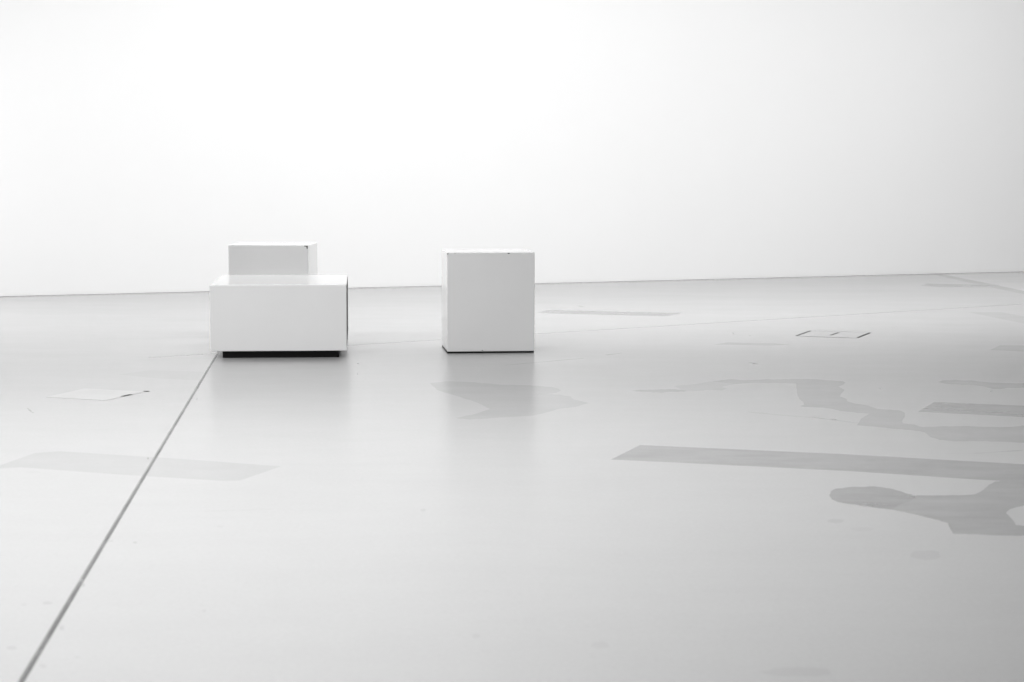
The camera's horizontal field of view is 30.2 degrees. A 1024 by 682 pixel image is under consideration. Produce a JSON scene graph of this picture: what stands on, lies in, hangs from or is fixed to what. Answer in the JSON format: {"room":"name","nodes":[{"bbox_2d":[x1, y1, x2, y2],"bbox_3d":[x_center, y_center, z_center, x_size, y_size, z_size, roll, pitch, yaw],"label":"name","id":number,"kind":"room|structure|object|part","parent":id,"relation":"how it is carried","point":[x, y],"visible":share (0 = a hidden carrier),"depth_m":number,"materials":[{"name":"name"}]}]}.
{"room":"museum","nodes":[
{"label":"museum","id":0,"kind":"room"},
{"bbox_2d":[0,272,1023,681],"bbox_3d":[0.608,0.288,11.934,28.062,0.200,33.723,0,5,0],"label":"floor","id":1,"kind":"structure","parent":0,"point":[676,482],"depth_m":7.43,"materials":[{"name":"concrete"}]},
{"bbox_2d":[48,388,147,399],"bbox_3d":[-2.333,0.297,10.646,0.418,0.002,0.466,2,5,20],"label":"floor hatch","id":2,"kind":"object","parent":1,"relation":"on","point":[89,394],"visible":1,"depth_m":10.62,"materials":[{"name":"white"}]},
{"bbox_2d":[210,275,347,357],"bbox_3d":[-1.607,-0.185,13.297,0.908,0.492,1.237,0,5,-5],"label":"block","id":3,"kind":"object","parent":1,"relation":"on","point":[252,316],"visible":1,"depth_m":12.69,"materials":[{"name":"white wood"}]},
{"bbox_2d":[228,242,317,274],"bbox_3d":[-1.825,-0.400,14.566,0.604,0.693,0.530,0,5,2],"label":"display box","id":4,"kind":"object","parent":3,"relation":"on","point":[244,258],"visible":0.38,"depth_m":14.28,"materials":[{"name":"white wood"}]},
{"bbox_3d":[-1.157,-0.220,13.331,0.006,0.407,1.215,0,5,-5],"label":"panel","id":5,"kind":"part","parent":3,"relation":"part of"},
{"bbox_2d":[442,249,534,352],"bbox_3d":[-0.172,-0.285,13.322,0.604,0.693,0.530,0,5,-6],"label":"display box","id":6,"kind":"object","parent":1,"relation":"on","point":[488,295],"visible":1,"depth_m":13.06,"materials":[{"name":"white wood"}]},
{"bbox_2d":[796,330,870,337],"bbox_3d":[2.479,-0.052,14.644,0.484,0.002,0.549,2,5,21],"label":"floor hatch","id":7,"kind":"object","parent":1,"relation":"on","point":[838,334],"visible":1,"depth_m":14.62,"materials":[{"name":"concrete"}]},
{"bbox_2d":[0,0,1023,295],"bbox_3d":[0.626,-4.051,21.107,30.524,6.792,0.250,-2,6,-24],"label":"wall","id":8,"kind":"structure","parent":0,"point":[141,141],"depth_m":20.83,"materials":[{"name":"white paint"}]},
{"bbox_2d":[0,271,1023,296],"bbox_3d":[0.621,-0.664,21.408,30.524,0.008,0.234,-2,6,-24],"label":"trim","id":9,"kind":"structure","parent":8,"relation":"attached to","point":[1017,271],"depth_m":21.48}
]}

